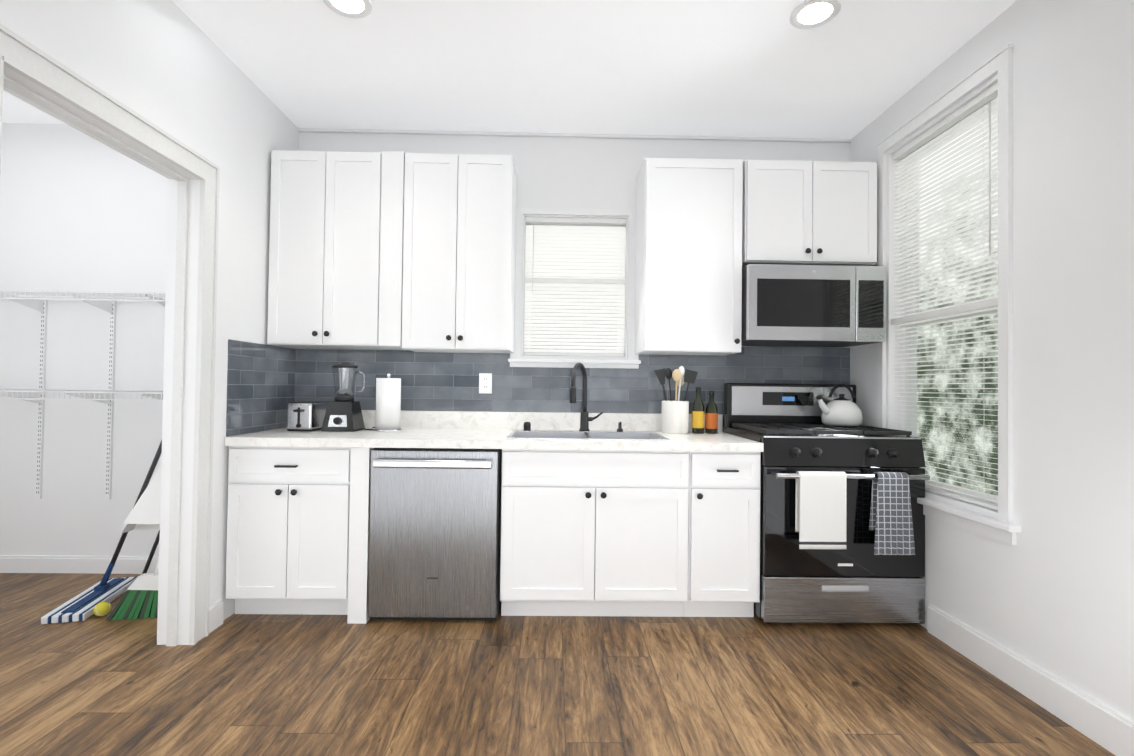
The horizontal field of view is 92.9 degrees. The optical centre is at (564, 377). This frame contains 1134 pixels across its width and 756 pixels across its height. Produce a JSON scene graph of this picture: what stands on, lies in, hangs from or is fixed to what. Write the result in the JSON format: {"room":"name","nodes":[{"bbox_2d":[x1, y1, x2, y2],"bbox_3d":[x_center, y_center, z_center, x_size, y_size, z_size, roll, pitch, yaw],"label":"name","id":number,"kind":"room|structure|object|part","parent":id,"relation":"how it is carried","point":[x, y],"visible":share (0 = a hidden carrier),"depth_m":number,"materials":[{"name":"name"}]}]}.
{"room":"kitchen","nodes":[
{"label":"kitchen","id":0,"kind":"room"},
{"bbox_2d":[0,0,298,644],"bbox_3d":[-1.581,-0.208,0.418,0.133,2.576,5.390,1,-1,-1],"label":"wall","id":1,"kind":"structure","parent":0,"point":[170,67],"depth_m":2.26,"materials":[{"name":"white paint"}]},
{"bbox_2d":[0,23,219,645],"bbox_3d":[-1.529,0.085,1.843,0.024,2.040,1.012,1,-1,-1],"label":"door frame","id":2,"kind":"structure","parent":1,"relation":"attached to","point":[20,55],"depth_m":2.25,"materials":[{"name":"paint"}]},
{"bbox_2d":[209,599,223,618],"bbox_3d":[-1.708,1.069,2.665,0.015,0.095,0.810,1,-1,-1],"label":"baseboard","id":3,"kind":"structure","parent":1,"relation":"attached to","point":[218,605],"depth_m":2.40,"materials":[{"name":"paint"}]},
{"bbox_2d":[226,339,294,436],"bbox_3d":[-1.552,0.051,2.790,0.007,0.447,0.625,1,-1,-1],"label":"wall tile","id":4,"kind":"structure","parent":1,"relation":"attached to","point":[260,385],"depth_m":2.72,"materials":[{"name":"grey tile"}]},
{"bbox_2d":[0,123,849,555],"bbox_3d":[-0.955,-0.153,3.198,5.600,2.576,0.150,1,-1,-1],"label":"wall","id":5,"kind":"structure","parent":0,"point":[80,211],"depth_m":3.10,"materials":[{"name":"white paint"}]},
{"bbox_2d":[0,555,158,573],"bbox_3d":[-2.663,1.063,3.067,1.912,0.095,0.015,1,-1,-1],"label":"baseboard","id":6,"kind":"structure","parent":5,"relation":"attached to","point":[8,563],"depth_m":3.06,"materials":[{"name":"paint"}]},
{"bbox_2d":[0,290,165,498],"bbox_3d":[-2.646,0.096,2.940,1.897,1.185,0.302,1,-1,-1],"label":"shelf","id":7,"kind":"object","parent":5,"relation":"attached to","point":[107,303],"visible":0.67,"depth_m":3.04,"materials":[{"name":"white metal"}]},
{"bbox_2d":[267,150,395,349],"bbox_3d":[-1.247,-0.678,2.945,0.575,1.016,0.358,1,-1,-1],"label":"upper cabinet","id":8,"kind":"object","parent":5,"relation":"attached to","point":[324,252],"visible":1,"depth_m":2.80,"materials":[{"name":"white paint"}]},
{"bbox_2d":[379,151,516,352],"bbox_3d":[-0.619,-0.663,2.954,0.678,1.028,0.358,1,-1,-1],"label":"upper cabinet","id":9,"kind":"object","parent":5,"relation":"attached to","point":[459,255],"depth_m":2.81,"materials":[{"name":"white paint"}]},
{"bbox_3d":[-0.902,-0.673,2.966,0.112,1.016,0.326,1,-1,-1],"label":"wall cabinet filler","id":10,"kind":"part","parent":9,"relation":"part of","materials":[{"name":"white wood"}]},
{"bbox_2d":[294,346,849,427],"bbox_3d":[0.060,0.044,3.132,3.228,0.485,0.007,1,-1,-1],"label":"tile backsplash","id":11,"kind":"structure","parent":5,"relation":"attached to","point":[435,381],"depth_m":3.12,"materials":[{"name":"grey tile"}]},
{"bbox_2d":[479,373,491,393],"bbox_3d":[-0.455,0.031,3.117,0.075,0.117,0.007,1,-1,-1],"label":"electrical outlet plate","id":12,"kind":"object","parent":11,"relation":"attached to","point":[485,382],"visible":1,"depth_m":3.12,"materials":[{"name":"white plastic"}]},
{"bbox_2d":[508,208,640,368],"bbox_3d":[0.064,-0.522,3.200,0.765,0.926,0.189,1,-1,-1],"label":"window","id":13,"kind":"structure","parent":5,"relation":"in","point":[625,277],"depth_m":3.13,"materials":[{"name":"paint"}]},
{"bbox_3d":[0.065,-0.522,3.145,0.765,0.926,0.080,1,-1,-1],"label":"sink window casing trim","id":14,"kind":"part","parent":13,"relation":"part of","materials":[{"name":"white wood"}]},
{"bbox_2d":[524,217,626,356],"bbox_3d":[0.065,-0.536,3.174,0.595,0.810,0.054,1,-1,-1],"label":"blinds","id":15,"kind":"object","parent":13,"relation":"attached to","point":[588,280],"visible":0.9,"depth_m":3.18,"materials":[{"name":"white plastic"}]},
{"bbox_2d":[298,128,851,142],"bbox_3d":[0.075,-1.419,3.150,3.235,0.020,0.020,1,-1,-1],"label":"trim","id":16,"kind":"structure","parent":5,"relation":"attached to","point":[541,134],"depth_m":3.14,"materials":[{"name":"paint"}]},
{"bbox_2d":[635,158,742,355],"bbox_3d":[0.679,-0.648,2.975,0.518,1.024,0.358,1,-1,-1],"label":"upper cabinet","id":17,"kind":"object","parent":5,"relation":"attached to","point":[688,297],"visible":1,"depth_m":2.83,"materials":[{"name":"white paint"}]},
{"bbox_2d":[742,159,876,267],"bbox_3d":[1.306,-0.879,2.989,0.700,0.546,0.358,1,-1,-1],"label":"upper cabinet","id":18,"kind":"object","parent":5,"relation":"attached to","point":[795,212],"visible":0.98,"depth_m":2.84,"materials":[{"name":"white paint"}]},
{"bbox_2d":[741,264,885,346],"bbox_3d":[1.295,-0.383,2.960,0.710,0.390,0.399,1,-1,-1],"label":"microwave","id":19,"kind":"object","parent":18,"relation":"attached to","point":[812,306],"visible":1,"depth_m":2.76,"materials":[{"name":"grey metal"}]},
{"bbox_2d":[2,0,1016,138],"bbox_3d":[-0.894,-1.515,0.530,5.600,0.060,5.550,1,-1,-1],"label":"ceiling","id":20,"kind":"structure","parent":0,"point":[766,68],"depth_m":2.45,"materials":[{"name":"paint"}]},
{"bbox_2d":[323,0,371,18],"bbox_3d":[-0.840,-1.455,2.086,0.184,0.007,0.184,1,-1,-1],"label":"recessed light","id":21,"kind":"object","parent":20,"relation":"in","point":[356,9],"visible":1,"depth_m":2.12,"materials":[{"name":"paint"}]},
{"bbox_2d":[790,0,840,28],"bbox_3d":[0.985,-1.431,2.115,0.184,0.007,0.184,1,-1,-1],"label":"recessed light","id":22,"kind":"object","parent":20,"relation":"in","point":[809,14],"visible":1,"depth_m":2.12,"materials":[{"name":"paint"}]},
{"bbox_2d":[0,573,1115,755],"bbox_3d":[-0.928,1.115,0.487,5.600,0.050,5.550,1,-1,-1],"label":"floor","id":23,"kind":"structure","parent":0,"point":[234,684],"depth_m":1.94,"materials":[{"name":"wood"}]},
{"bbox_2d":[41,440,161,623],"bbox_3d":[-2.079,0.474,2.684,0.758,1.274,0.523,1,-1,-1],"label":"mop","id":24,"kind":"object","parent":23,"relation":"on","point":[80,606],"visible":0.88,"depth_m":2.63,"materials":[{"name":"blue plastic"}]},
{"bbox_2d":[93,601,110,615],"bbox_3d":[-2.150,1.075,2.508,0.068,0.065,0.068,1,-1,-1],"label":"tennis ball","id":25,"kind":"object","parent":23,"relation":"on","point":[103,608],"visible":1,"depth_m":2.49,"materials":[{"name":"yellow fabric"}]},
{"bbox_2d":[105,559,158,620],"bbox_3d":[-1.894,0.475,2.538,0.403,1.270,0.082,1,-1,-9],"label":"broom","id":26,"kind":"object","parent":23,"relation":"on","point":[139,599],"visible":0.42,"depth_m":2.49,"materials":[{"name":"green plastic"}]},
{"bbox_2d":[120,467,160,573],"bbox_3d":[-1.915,0.499,2.660,0.438,1.218,0.139,1,-1,-1],"label":"dustpan","id":27,"kind":"object","parent":23,"relation":"on","point":[144,514],"visible":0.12,"depth_m":2.61,"materials":[{"name":"grey plastic"}]},
{"bbox_2d":[225,446,373,623],"bbox_3d":[-1.231,0.723,2.768,0.651,0.803,0.664,1,-1,-1],"label":"base cabinet","id":28,"kind":"object","parent":23,"relation":"on","point":[298,522],"visible":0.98,"depth_m":2.47,"materials":[{"name":"white paint"}]},
{"bbox_2d":[368,448,501,620],"bbox_3d":[-0.607,0.732,2.771,0.590,0.800,0.678,1,-1,-1],"label":"dishwasher","id":29,"kind":"object","parent":23,"relation":"on","point":[435,536],"visible":0.96,"depth_m":2.47,"materials":[{"name":"grey metal"}]},
{"bbox_2d":[500,449,688,616],"bbox_3d":[0.138,0.740,2.790,0.873,0.803,0.664,1,-1,-1],"label":"base cabinet","id":30,"kind":"object","parent":23,"relation":"on","point":[594,532],"visible":0.98,"depth_m":2.49,"materials":[{"name":"white paint"}]},
{"bbox_2d":[225,410,763,451],"bbox_3d":[-0.316,0.261,2.798,2.468,0.140,0.648,1,-1,-1],"label":"countertop","id":31,"kind":"structure","parent":30,"relation":"on","point":[459,429],"depth_m":2.66,"materials":[{"name":"stone"}]},
{"bbox_2d":[287,401,327,430],"bbox_3d":[-1.377,0.203,2.899,0.132,0.150,0.262,1,-1,-1],"label":"toaster","id":32,"kind":"object","parent":31,"relation":"on","point":[306,416],"visible":0.92,"depth_m":2.79,"materials":[{"name":"silver metal"}]},
{"bbox_2d":[321,362,365,431],"bbox_3d":[-1.169,0.098,2.892,0.198,0.366,0.186,1,-1,-1],"label":"blender","id":33,"kind":"object","parent":31,"relation":"on","point":[343,414],"visible":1,"depth_m":2.84,"materials":[{"name":"black plastic"}]},
{"bbox_2d":[373,374,402,431],"bbox_3d":[-0.951,0.130,2.913,0.156,0.309,0.156,1,-1,-1],"label":"paper towel holder","id":34,"kind":"object","parent":31,"relation":"on","point":[388,400],"visible":1,"depth_m":2.86,"materials":[{"name":"white paper"}]},
{"bbox_2d":[570,363,602,430],"bbox_3d":[0.123,0.105,2.936,0.192,0.377,0.224,1,-1,-1],"label":"faucet","id":35,"kind":"object","parent":31,"relation":"on","point":[585,419],"visible":1,"depth_m":2.99,"materials":[{"name":"black metal"}]},
{"bbox_2d":[506,422,669,439],"bbox_3d":[0.110,0.362,2.805,0.782,0.251,0.500,1,-1,-1],"label":"sink","id":36,"kind":"object","parent":31,"relation":"in","point":[527,432],"visible":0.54,"depth_m":2.96,"materials":[{"name":"silver metal"}]},
{"bbox_2d":[654,366,697,433],"bbox_3d":[0.622,0.118,3.015,0.243,0.375,0.164,1,-1,-1],"label":"utensil crock","id":37,"kind":"object","parent":31,"relation":"on","point":[675,417],"visible":1,"depth_m":2.97,"materials":[{"name":"ceramic"}]},
{"bbox_2d":[692,387,703,433],"bbox_3d":[0.747,0.179,3.000,0.067,0.257,0.066,1,-1,-1],"label":"oil bottle","id":38,"kind":"object","parent":31,"relation":"on","point":[698,416],"visible":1,"depth_m":2.97,"materials":[{"name":"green glass"}]},
{"bbox_2d":[705,391,717,433],"bbox_3d":[0.822,0.190,3.006,0.069,0.237,0.068,1,-1,-1],"label":"vinegar bottle","id":39,"kind":"object","parent":31,"relation":"on","point":[711,418],"visible":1,"depth_m":2.98,"materials":[{"name":"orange glass"}]},
{"bbox_2d":[684,451,760,616],"bbox_3d":[0.744,0.748,2.799,0.335,0.803,0.664,1,-1,-1],"label":"base cabinet","id":40,"kind":"object","parent":23,"relation":"on","point":[724,539],"visible":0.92,"depth_m":2.50,"materials":[{"name":"white paint"}]},
{"bbox_2d":[723,383,929,623],"bbox_3d":[1.295,0.592,2.766,0.751,1.128,0.700,1,-1,-1],"label":"range","id":41,"kind":"object","parent":23,"relation":"on","point":[856,580],"visible":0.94,"depth_m":2.49,"materials":[{"name":"black metal"}]},
{"bbox_2d":[795,471,845,548],"bbox_3d":[1.156,0.592,2.425,0.211,0.342,0.045,1,-1,-1],"label":"towel","id":42,"kind":"object","parent":41,"relation":"hanging from","point":[820,509],"visible":1,"depth_m":2.40,"materials":[{"name":"white fabric"}]},
{"bbox_2d":[816,384,862,425],"bbox_3d":[1.491,0.144,2.947,0.260,0.228,0.204,1,-1,-1],"label":"kettle","id":43,"kind":"object","parent":41,"relation":"on","point":[841,410],"visible":1,"depth_m":2.89,"materials":[{"name":"white metal"}]},
{"bbox_2d":[869,472,914,554],"bbox_3d":[1.476,0.607,2.425,0.186,0.363,0.055,1,-1,-1],"label":"towel","id":44,"kind":"object","parent":41,"relation":"hanging from","point":[891,523],"visible":0.98,"depth_m":2.41,"materials":[{"name":"grey fabric"}]},
{"bbox_2d":[849,0,1133,720],"bbox_3d":[1.794,-0.164,0.472,0.150,2.576,5.390,1,-1,-1],"label":"wall","id":45,"kind":"structure","parent":0,"point":[1052,591],"depth_m":1.83,"materials":[{"name":"white paint"}]},
{"bbox_2d":[876,44,1020,544],"bbox_3d":[1.742,-0.315,2.452,0.194,1.892,0.898,1,-1,-1],"label":"window","id":46,"kind":"structure","parent":45,"relation":"in","point":[893,411],"depth_m":2.34,"materials":[{"name":"paint"}]},
{"bbox_2d":[890,82,997,509],"bbox_3d":[1.721,-0.323,2.451,0.054,1.700,0.690,1,-1,-1],"label":"window blind","id":47,"kind":"object","parent":46,"relation":"attached to","point":[973,105],"visible":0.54,"depth_m":2.41,"materials":[{"name":"white plastic"}]},
{"bbox_2d":[928,604,1133,755],"bbox_3d":[1.700,1.056,0.180,0.016,0.125,4.550,1,-1,-1],"label":"baseboard","id":48,"kind":"structure","parent":45,"relation":"attached to","point":[1109,729],"depth_m":1.88,"materials":[{"name":"paint"}]},
{"label":"outside","id":49,"kind":"structure","parent":0,"visible":0},
{"bbox_2d":[531,232,617,349],"bbox_3d":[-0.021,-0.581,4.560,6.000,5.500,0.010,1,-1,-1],"label":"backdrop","id":50,"kind":"structure","parent":49,"point":[575,309],"depth_m":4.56,"materials":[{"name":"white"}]},
{"bbox_2d":[917,113,997,495],"bbox_3d":[2.467,-0.583,2.520,0.010,5.500,4.050,1,-1,-1],"label":"window blind","id":51,"kind":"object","parent":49,"point":[971,425],"depth_m":3.32,"materials":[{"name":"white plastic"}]}
]}

